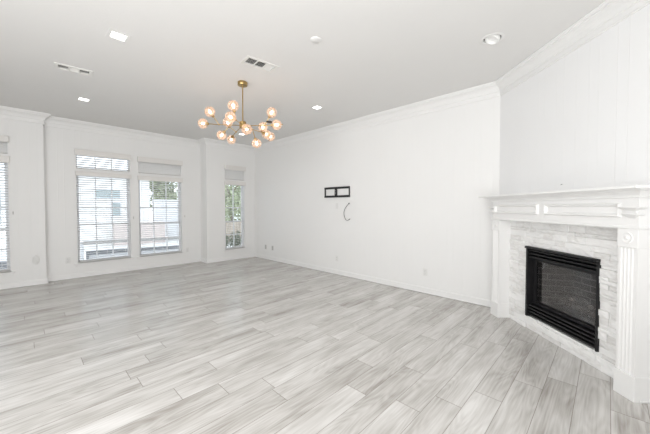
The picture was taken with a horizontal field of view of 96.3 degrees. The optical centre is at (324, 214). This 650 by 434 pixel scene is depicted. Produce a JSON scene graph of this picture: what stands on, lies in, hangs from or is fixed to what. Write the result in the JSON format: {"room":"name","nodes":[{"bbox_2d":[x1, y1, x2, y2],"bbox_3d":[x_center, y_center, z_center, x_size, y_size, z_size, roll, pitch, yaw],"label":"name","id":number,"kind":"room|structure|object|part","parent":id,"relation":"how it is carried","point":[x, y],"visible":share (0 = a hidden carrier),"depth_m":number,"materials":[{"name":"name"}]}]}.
{"room":"living room","nodes":[
{"label":"living room","id":0,"kind":"room"},
{"bbox_2d":[0,118,46,289],"bbox_3d":[-6.150,-0.246,4.121,0.130,3.030,3.140,1,2,44],"label":"wall","id":1,"kind":"structure","parent":0,"point":[25,145],"depth_m":5.03,"materials":[{"name":"white paint"}]},
{"bbox_2d":[0,142,14,276],"bbox_3d":[-5.665,-0.114,4.594,0.160,2.298,1.020,1,2,44],"label":"window","id":2,"kind":"structure","parent":1,"relation":"in","point":[9,273],"depth_m":4.92,"materials":[{"name":"white plastic"}]},
{"bbox_2d":[0,135,8,153],"bbox_3d":[-5.628,-1.157,4.533,0.119,0.279,0.962,1,2,44],"label":"window blind","id":3,"kind":"object","parent":2,"relation":"attached to","point":[3,139],"visible":1,"depth_m":4.83,"materials":[{"name":"white wood"}]},
{"bbox_3d":[-5.707,-0.303,4.630,0.028,1.156,0.886,1,2,44],"label":"sash","id":4,"kind":"part","parent":2,"relation":"part of","materials":[{"name":"white plastic"}]},
{"bbox_3d":[-5.686,0.595,4.631,0.028,0.711,0.886,1,2,44],"label":"sash","id":5,"kind":"part","parent":2,"relation":"part of","materials":[{"name":"glass"}]},
{"bbox_2d":[0,155,9,271],"bbox_3d":[-5.628,0.001,4.561,0.119,1.934,0.962,1,2,44],"label":"window blind","id":6,"kind":"object","parent":2,"relation":"attached to","point":[3,159],"visible":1,"depth_m":4.87,"materials":[{"name":"white plastic"}]},
{"bbox_3d":[-5.697,0.034,4.629,0.070,1.875,0.930,1,2,44],"label":"frame","id":7,"kind":"part","parent":2,"relation":"part of","materials":[{"name":"white plastic"}]},
{"bbox_2d":[0,278,47,289],"bbox_3d":[-6.086,1.219,4.111,0.024,0.089,3.164,1,2,44],"label":"baseboard","id":8,"kind":"structure","parent":1,"relation":"attached to","point":[39,281],"depth_m":5.02,"materials":[{"name":"white wood"}]},
{"bbox_2d":[0,105,50,123],"bbox_3d":[-6.030,-1.669,4.042,0.104,0.180,3.244,1,2,44],"label":"crown molding","id":9,"kind":"structure","parent":1,"relation":"attached to","point":[6,112],"depth_m":4.96,"materials":[{"name":"white wood"}]},
{"bbox_2d":[32,255,39,264],"bbox_3d":[-5.094,0.799,5.131,0.010,0.170,0.095,1,2,44],"label":"oval cover","id":10,"kind":"object","parent":1,"relation":"attached to","point":[35,259],"visible":1,"depth_m":5.13,"materials":[{"name":"white plastic"}]},
{"bbox_2d":[43,126,200,280],"bbox_3d":[-4.173,-0.301,6.368,0.130,3.030,2.840,1,2,44],"label":"wall","id":11,"kind":"structure","parent":0,"point":[59,144],"depth_m":5.80,"materials":[{"name":"white paint"}]},
{"bbox_2d":[66,257,70,263],"bbox_3d":[-4.899,0.875,5.550,0.010,0.116,0.072,1,2,44],"label":"wall outlet","id":12,"kind":"object","parent":11,"relation":"attached to","point":[68,259],"visible":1,"depth_m":5.55,"materials":[{"name":"white plastic"}]},
{"bbox_2d":[75,155,133,266],"bbox_3d":[-4.528,-0.118,5.979,0.160,2.238,0.980,1,2,44],"label":"window","id":13,"kind":"structure","parent":11,"relation":"in","point":[128,203],"depth_m":6.00,"materials":[{"name":"white plastic"}]},
{"bbox_2d":[74,149,130,171],"bbox_3d":[-4.491,-1.085,5.919,0.119,0.359,0.922,1,2,44],"label":"window blind","id":14,"kind":"object","parent":13,"relation":"attached to","point":[78,152],"visible":1,"depth_m":5.89,"materials":[{"name":"white plastic"}]},
{"bbox_3d":[-4.516,-0.914,5.947,0.046,0.015,0.870,1,2,44],"label":"rail","id":15,"kind":"part","parent":14,"relation":"part of","materials":[{"name":"white wood"}]},
{"bbox_3d":[-4.570,-0.290,6.015,0.028,1.001,0.846,1,2,44],"label":"sash","id":16,"kind":"part","parent":13,"relation":"part of","materials":[{"name":"white plastic"}]},
{"bbox_2d":[75,171,131,262],"bbox_3d":[-4.491,0.044,5.947,0.119,1.779,0.922,1,2,44],"label":"window blind","id":17,"kind":"object","parent":13,"relation":"attached to","point":[77,173],"visible":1,"depth_m":5.93,"materials":[{"name":"white plastic"}]},
{"bbox_3d":[-4.516,0.925,5.992,0.046,0.015,0.870,1,2,44],"label":"rail","id":18,"kind":"part","parent":17,"relation":"part of","materials":[{"name":"white plastic"}]},
{"bbox_3d":[-4.549,0.546,6.015,0.028,0.741,0.846,1,2,44],"label":"sash","id":19,"kind":"part","parent":13,"relation":"part of","materials":[{"name":"glass"}]},
{"bbox_3d":[-4.503,0.950,5.980,0.090,0.022,0.980,1,2,44],"label":"sill","id":20,"kind":"part","parent":13,"relation":"part of","materials":[{"name":"white wood"}]},
{"bbox_2d":[44,116,199,147],"bbox_3d":[-4.089,-1.723,6.252,0.104,0.180,2.840,1,2,44],"label":"crown molding","id":21,"kind":"structure","parent":11,"relation":"attached to","point":[56,122],"depth_m":6.03,"materials":[{"name":"white wood"}]},
{"bbox_2d":[47,258,200,281],"bbox_3d":[-4.118,1.165,6.350,0.024,0.089,2.840,1,2,44],"label":"baseboard","id":22,"kind":"structure","parent":11,"relation":"attached to","point":[124,269],"depth_m":6.11,"materials":[{"name":"white wood"}]},
{"bbox_2d":[137,166,184,259],"bbox_3d":[-3.800,-0.136,6.727,0.160,2.238,0.990,1,2,44],"label":"window","id":23,"kind":"structure","parent":11,"relation":"in","point":[180,184],"depth_m":6.80,"materials":[{"name":"white plastic"}]},
{"bbox_3d":[-3.842,-0.298,6.765,0.028,1.021,0.856,1,2,44],"label":"sash","id":24,"kind":"part","parent":23,"relation":"part of","materials":[{"name":"white plastic"}]},
{"bbox_3d":[-3.820,0.537,6.764,0.028,0.721,0.856,1,2,44],"label":"sash","id":25,"kind":"part","parent":23,"relation":"part of","materials":[{"name":"white plastic"}]},
{"bbox_2d":[137,156,182,175],"bbox_3d":[-3.763,-1.096,6.668,0.119,0.344,0.932,1,2,44],"label":"window blind","id":26,"kind":"object","parent":23,"relation":"attached to","point":[147,165],"visible":1,"depth_m":6.65,"materials":[{"name":"white fabric"}]},
{"bbox_3d":[-3.787,-0.932,6.696,0.046,0.015,0.880,1,2,44],"label":"rail","id":27,"kind":"part","parent":26,"relation":"part of","materials":[{"name":"white wood"}]},
{"bbox_3d":[-3.832,0.045,6.763,0.070,1.750,0.900,1,2,44],"label":"frame","id":28,"kind":"part","parent":23,"relation":"part of","materials":[{"name":"white plastic"}]},
{"bbox_2d":[138,175,182,255],"bbox_3d":[-3.763,0.028,6.696,0.119,1.774,0.932,1,2,44],"label":"window blind","id":29,"kind":"object","parent":23,"relation":"attached to","point":[147,178],"visible":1,"depth_m":6.71,"materials":[{"name":"white plastic"}]},
{"bbox_3d":[-3.787,0.907,6.741,0.046,0.015,0.880,1,2,44],"label":"rail","id":30,"kind":"part","parent":29,"relation":"part of","materials":[{"name":"white wood"}]},
{"bbox_3d":[-3.775,0.932,6.729,0.090,0.022,0.990,1,2,44],"label":"sill","id":31,"kind":"part","parent":23,"relation":"part of","materials":[{"name":"white wood"}]},
{"bbox_2d":[200,147,204,258],"bbox_3d":[-3.012,-0.324,7.310,0.220,3.030,0.130,1,2,44],"label":"wall","id":32,"kind":"structure","parent":0,"point":[201,149],"depth_m":7.26,"materials":[{"name":"white paint"}]},
{"bbox_2d":[198,138,205,147],"bbox_3d":[-3.010,-1.744,7.110,0.454,0.180,0.104,1,2,44],"label":"crown molding","id":33,"kind":"structure","parent":32,"relation":"attached to","point":[201,141],"depth_m":7.10,"materials":[{"name":"white wood"}]},
{"bbox_2d":[204,147,254,262],"bbox_3d":[-2.462,-0.331,7.626,0.130,3.030,1.350,1,2,44],"label":"wall","id":34,"kind":"structure","parent":0,"point":[215,159],"depth_m":7.36,"materials":[{"name":"white paint"}]},
{"bbox_2d":[204,138,253,153],"bbox_3d":[-2.414,-1.753,7.472,0.104,0.180,1.454,1,2,44],"label":"crown molding","id":35,"kind":"structure","parent":34,"relation":"attached to","point":[213,143],"depth_m":7.43,"materials":[{"name":"white wood"}]},
{"bbox_2d":[207,253,254,262],"bbox_3d":[-2.415,1.134,7.599,0.024,0.089,1.374,1,2,44],"label":"baseboard","id":36,"kind":"structure","parent":34,"relation":"attached to","point":[246,255],"depth_m":7.56,"materials":[{"name":"white wood"}]},
{"bbox_2d":[224,176,245,251],"bbox_3d":[-2.393,-0.144,7.672,0.160,2.208,0.655,1,2,44],"label":"window","id":37,"kind":"structure","parent":34,"relation":"in","point":[242,189],"depth_m":7.83,"materials":[{"name":"white plastic"}]},
{"bbox_3d":[-2.414,0.519,7.708,0.028,0.711,0.521,1,2,44],"label":"sash","id":38,"kind":"part","parent":37,"relation":"part of","materials":[{"name":"white plastic"}]},
{"bbox_2d":[224,181,245,248],"bbox_3d":[-2.356,0.013,7.640,0.119,1.759,0.597,1,2,44],"label":"window blind","id":39,"kind":"object","parent":37,"relation":"attached to","point":[235,183],"visible":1,"depth_m":7.63,"materials":[{"name":"white plastic"}]},
{"bbox_3d":[-2.425,0.029,7.707,0.070,1.735,0.565,1,2,44],"label":"frame","id":40,"kind":"part","parent":37,"relation":"part of","materials":[{"name":"white plastic"}]},
{"bbox_2d":[224,165,245,179],"bbox_3d":[-2.356,-1.092,7.613,0.119,0.349,0.597,1,2,44],"label":"window blind","id":41,"kind":"object","parent":34,"relation":"attached to","point":[231,172],"visible":1,"depth_m":7.60,"materials":[{"name":"white fabric"}]},
{"bbox_2d":[0,0,605,145],"bbox_3d":[-0.606,-1.754,1.593,11.950,0.131,7.700,1,2,44],"label":"ceiling","id":42,"kind":"structure","parent":0,"point":[180,59],"depth_m":3.18,"materials":[{"name":"paint"}]},
{"bbox_2d":[54,62,92,76],"bbox_3d":[-3.018,-1.775,3.499,0.350,0.074,0.180,-1,2,-40],"label":"ceiling vent","id":43,"kind":"object","parent":42,"relation":"in","point":[70,68],"visible":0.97,"depth_m":3.50,"materials":[{"name":"white metal"}]},
{"bbox_2d":[76,96,91,101],"bbox_3d":[-3.706,-1.776,4.472,0.176,0.020,0.176,1,2,44],"label":"recessed light","id":44,"kind":"object","parent":42,"relation":"in","point":[77,98],"visible":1,"depth_m":4.46,"materials":[{"name":"paint"}]},
{"bbox_2d":[106,29,130,43],"bbox_3d":[-2.002,-1.735,2.821,0.176,0.020,0.176,1,2,44],"label":"recessed light","id":45,"kind":"object","parent":42,"relation":"in","point":[110,31],"visible":1,"depth_m":2.83,"materials":[{"name":"paint"}]},
{"bbox_2d":[198,80,282,147],"bbox_3d":[-1.103,-1.347,4.030,1.004,0.824,1.037,1,2,44],"label":"chandelier","id":46,"kind":"object","parent":42,"relation":"hanging from","point":[242,125],"visible":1,"depth_m":3.88,"materials":[{"name":"gold metal"}]},
{"bbox_3d":[-1.648,-1.232,3.932,0.132,0.132,0.132,1,2,44],"label":"globe","id":47,"kind":"part","parent":46,"relation":"part of","materials":[{"name":"orange glass"}]},
{"bbox_3d":[-1.514,-1.354,3.829,0.132,0.132,0.132,1,2,44],"label":"globe","id":48,"kind":"part","parent":46,"relation":"part of","materials":[{"name":"orange glass"}]},
{"bbox_3d":[-1.146,-1.183,3.533,0.132,0.132,0.132,1,2,44],"label":"globe","id":49,"kind":"part","parent":46,"relation":"part of","materials":[{"name":"orange glass"}]},
{"bbox_3d":[-1.137,-1.349,3.609,0.132,0.132,0.132,1,2,44],"label":"globe","id":50,"kind":"part","parent":46,"relation":"part of","materials":[{"name":"orange glass"}]},
{"bbox_3d":[-1.093,-1.465,3.866,0.015,0.499,0.015,1,2,44],"label":"down rod","id":51,"kind":"part","parent":46,"relation":"part of","materials":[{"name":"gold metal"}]},
{"bbox_3d":[-0.977,-1.065,3.636,0.132,0.132,0.131,1,2,44],"label":"globe","id":52,"kind":"part","parent":46,"relation":"part of","materials":[{"name":"orange glass"}]},
{"bbox_3d":[-0.700,-1.340,3.819,0.131,0.132,0.132,1,2,44],"label":"globe","id":53,"kind":"part","parent":46,"relation":"part of","materials":[{"name":"orange glass"}]},
{"bbox_3d":[-0.648,-1.201,3.893,0.132,0.132,0.132,1,2,44],"label":"globe","id":54,"kind":"part","parent":46,"relation":"part of","materials":[{"name":"orange glass"}]},
{"bbox_2d":[240,55,278,72],"bbox_3d":[-0.755,-1.772,3.377,0.400,0.074,0.204,-1,2,-39],"label":"ceiling vent","id":55,"kind":"object","parent":42,"relation":"in","point":[265,66],"visible":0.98,"depth_m":3.40,"materials":[{"name":"white metal"}]},
{"bbox_2d":[310,105,323,109],"bbox_3d":[-0.133,-1.785,4.834,0.176,0.020,0.176,1,2,44],"label":"recessed light","id":56,"kind":"object","parent":42,"relation":"in","point":[315,106],"visible":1,"depth_m":4.82,"materials":[{"name":"paint"}]},
{"bbox_2d":[480,32,504,44],"bbox_3d":[1.645,-1.746,2.863,0.220,0.110,0.220,1,2,44],"label":"light","id":57,"kind":"object","parent":42,"relation":"attached to","point":[493,38],"visible":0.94,"depth_m":2.86,"materials":[{"name":"paint"}]},
{"bbox_3d":[1.649,-1.740,2.863,0.089,0.041,0.089,1,2,44],"label":"bulb","id":58,"kind":"part","parent":57,"relation":"part of","materials":[{"name":"white glass"}]},
{"bbox_2d":[0,257,649,433],"bbox_3d":[-0.606,1.380,1.670,11.950,0.100,7.700,1,2,44],"label":"floor","id":59,"kind":"structure","parent":0,"point":[252,345],"depth_m":2.57,"materials":[{"name":"grey wood"}]},
{"bbox_2d":[478,185,649,403],"bbox_3d":[2.376,0.539,2.920,0.652,1.520,1.945,0,1,-1],"label":"fireplace","id":60,"kind":"object","parent":59,"relation":"on","point":[570,267],"visible":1,"depth_m":2.58,"materials":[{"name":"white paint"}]},
{"bbox_3d":[2.143,-0.061,3.301,0.025,0.106,0.727,0,1,-1],"label":"panel moulding","id":61,"kind":"part","parent":60,"relation":"part of","materials":[{"name":"white paint"}]},
{"bbox_2d":[478,185,649,197],"bbox_3d":[2.200,-0.210,2.901,0.300,0.021,1.941,0,1,-1],"label":"mantel shelf","id":62,"kind":"object","parent":60,"relation":"attached to","point":[630,188],"depth_m":2.39,"materials":[{"name":"white paint"}]},
{"bbox_3d":[2.359,0.748,2.860,0.004,0.468,0.753,0,1,-1],"label":"glass","id":63,"kind":"part","parent":60,"relation":"part of","materials":[{"name":"black glass"}]},
{"bbox_3d":[2.214,-0.168,2.866,0.272,0.062,1.877,0,1,-1],"label":"cornice moulding","id":64,"kind":"part","parent":60,"relation":"part of","materials":[{"name":"white paint"}]},
{"bbox_3d":[2.154,-0.041,2.491,0.025,0.106,0.726,0,1,-1],"label":"panel moulding","id":65,"kind":"part","parent":60,"relation":"part of","materials":[{"name":"white paint"}]},
{"bbox_2d":[255,96,500,299],"bbox_3d":[0.241,-0.292,6.030,5.970,3.030,0.130,1,2,44],"label":"wall","id":66,"kind":"structure","parent":0,"point":[416,183],"depth_m":4.99,"materials":[{"name":"white paint"}]},
{"bbox_2d":[324,186,349,197],"bbox_3d":[0.237,-0.456,5.914,0.674,0.212,0.036,1,2,44],"label":"tv bracket","id":67,"kind":"object","parent":66,"relation":"attached to","point":[343,187],"visible":1,"depth_m":5.90,"materials":[{"name":"black metal"}]},
{"bbox_3d":[0.237,-0.542,5.912,0.674,0.040,0.036,1,2,44],"label":"rail","id":68,"kind":"part","parent":67,"relation":"part of","materials":[{"name":"black metal"}]},
{"bbox_3d":[0.237,-0.370,5.917,0.674,0.040,0.036,1,2,44],"label":"rail","id":69,"kind":"part","parent":67,"relation":"part of","materials":[{"name":"black metal"}]},
{"bbox_2d":[255,253,490,306],"bbox_3d":[0.187,1.173,6.011,5.970,0.089,0.024,1,2,44],"label":"baseboard","id":70,"kind":"structure","parent":66,"relation":"attached to","point":[464,298],"depth_m":5.05,"materials":[{"name":"white wood"}]},
{"bbox_2d":[254,81,499,153],"bbox_3d":[0.160,-1.715,5.912,5.970,0.180,0.104,1,2,44],"label":"crown molding","id":71,"kind":"structure","parent":66,"relation":"attached to","point":[490,90],"depth_m":4.90,"materials":[{"name":"white wood"}]},
{"bbox_2d":[423,268,426,275],"bbox_3d":[1.595,0.919,4.645,0.072,0.116,0.010,1,2,44],"label":"wall outlet","id":72,"kind":"object","parent":66,"relation":"attached to","point":[424,269],"visible":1,"depth_m":4.65,"materials":[{"name":"white plastic"}]},
{"bbox_2d":[499,4,649,194],"bbox_3d":[2.415,-0.215,2.879,0.130,3.030,2.051,0,1,-1],"label":"wall","id":73,"kind":"structure","parent":0,"point":[582,121],"depth_m":2.62,"materials":[{"name":"white paint"}]},
{"bbox_2d":[495,0,649,95],"bbox_3d":[2.298,-1.639,2.821,0.104,0.180,2.094,0,1,-1],"label":"crown molding","id":74,"kind":"structure","parent":73,"relation":"attached to","point":[609,13],"depth_m":2.71,"materials":[{"name":"white wood"}]},
{"label":"outside","id":75,"kind":"structure","parent":0,"visible":0},
{"bbox_2d":[0,220,241,260],"bbox_3d":[-10.700,1.161,18.809,26.480,0.100,40.000,1,2,44],"label":"ground","id":76,"kind":"structure","parent":75,"point":[175,242],"depth_m":11.72,"materials":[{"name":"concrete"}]},
{"bbox_2d":[0,261,6,268],"bbox_3d":[-7.522,1.231,5.708,0.300,0.400,2.050,1,2,44],"label":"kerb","id":77,"kind":"object","parent":76,"relation":"on","point":[2,262],"depth_m":6.20,"materials":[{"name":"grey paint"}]},
{"bbox_2d":[0,168,149,250],"bbox_3d":[-13.727,-0.197,11.953,6.250,2.950,10.200,1,2,44],"label":"house","id":78,"kind":"structure","parent":76,"relation":"on","point":[144,212],"depth_m":12.16,"materials":[{"name":"brick"}]},
{"bbox_3d":[-9.185,-0.871,12.318,0.030,0.320,0.840,1,2,44],"label":"pane","id":79,"kind":"part","parent":78,"relation":"part of","materials":[{"name":"teal glass"}]},
{"bbox_3d":[-8.997,-0.226,12.527,0.030,0.580,0.300,1,2,44],"label":"pane","id":80,"kind":"part","parent":78,"relation":"part of","materials":[{"name":"teal glass"}]},
{"bbox_2d":[81,237,178,259],"bbox_3d":[-4.881,1.008,7.992,2.800,0.735,0.070,-1,2,-35],"label":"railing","id":81,"kind":"object","parent":76,"relation":"on","point":[105,253],"visible":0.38,"depth_m":7.62,"materials":[{"name":"grey paint"}]},
{"bbox_3d":[-6.005,1.034,7.199,0.050,0.720,0.060,-1,2,-35],"label":"post","id":82,"kind":"part","parent":81,"relation":"part of","materials":[{"name":"white paint"}]},
{"bbox_3d":[-4.858,0.682,7.994,2.750,0.085,0.060,-1,2,-35],"label":"rail","id":83,"kind":"part","parent":81,"relation":"part of","materials":[{"name":"grey paint"}]},
{"bbox_3d":[-4.858,0.942,8.001,2.650,0.095,0.040,-1,2,-35],"label":"rail","id":84,"kind":"part","parent":81,"relation":"part of","materials":[{"name":"grey paint"}]},
{"bbox_3d":[-4.855,1.181,8.046,2.600,0.385,0.018,-1,2,-35],"label":"panel","id":85,"kind":"part","parent":81,"relation":"part of","materials":[{"name":"white paint"}]},
{"bbox_2d":[113,222,164,245],"bbox_3d":[-8.026,0.801,12.640,0.300,0.920,1.900,1,2,44],"label":"wall","id":86,"kind":"structure","parent":76,"relation":"on","point":[160,228],"depth_m":12.61,"materials":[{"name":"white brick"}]},
{"bbox_2d":[149,181,177,210],"bbox_3d":[-8.730,-1.043,15.994,2.908,4.452,2.736,1,2,44],"label":"leafy tree","id":87,"kind":"object","parent":76,"relation":"on","point":[158,184],"visible":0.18,"depth_m":15.27,"materials":[{"name":"green plant"}]},
{"bbox_2d":[152,200,178,239],"bbox_3d":[-7.194,0.240,14.329,0.160,1.960,2.300,1,2,44],"label":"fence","id":88,"kind":"object","parent":76,"relation":"on","point":[174,231],"visible":0.14,"depth_m":13.95,"materials":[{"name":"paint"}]},
{"bbox_2d":[226,236,232,246],"bbox_3d":[-3.504,1.022,10.046,0.620,0.611,0.592,1,2,44],"label":"shrub","id":89,"kind":"object","parent":76,"relation":"on","point":[227,238],"visible":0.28,"depth_m":10.04,"materials":[{"name":"green plant"}]},
{"bbox_2d":[225,185,240,220],"bbox_3d":[-4.735,-0.338,14.923,2.684,3.096,2.399,1,2,44],"label":"leafy tree","id":90,"kind":"object","parent":76,"relation":"on","point":[227,201],"visible":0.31,"depth_m":14.76,"materials":[{"name":"green plant"}]},
{"bbox_2d":[226,222,241,241],"bbox_3d":[-4.031,0.765,13.707,0.060,0.940,3.600,1,2,44],"label":"wooden fence","id":91,"kind":"object","parent":76,"relation":"on","point":[228,224],"visible":0.08,"depth_m":13.49,"materials":[{"name":"brown wood"}]},
{"bbox_2d":[229,235,241,246],"bbox_3d":[-3.152,1.028,10.549,0.637,0.575,0.678,1,2,44],"label":"shrub","id":92,"kind":"object","parent":76,"relation":"on","point":[237,236],"visible":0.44,"depth_m":10.49,"materials":[{"name":"green plant"}]},
{"bbox_2d":[229,230,241,244],"bbox_3d":[-3.447,0.952,11.395,0.714,0.687,0.689,1,2,44],"label":"shrub","id":93,"kind":"object","parent":76,"relation":"on","point":[231,236],"visible":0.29,"depth_m":11.37,"materials":[{"name":"green plant"}]}
]}

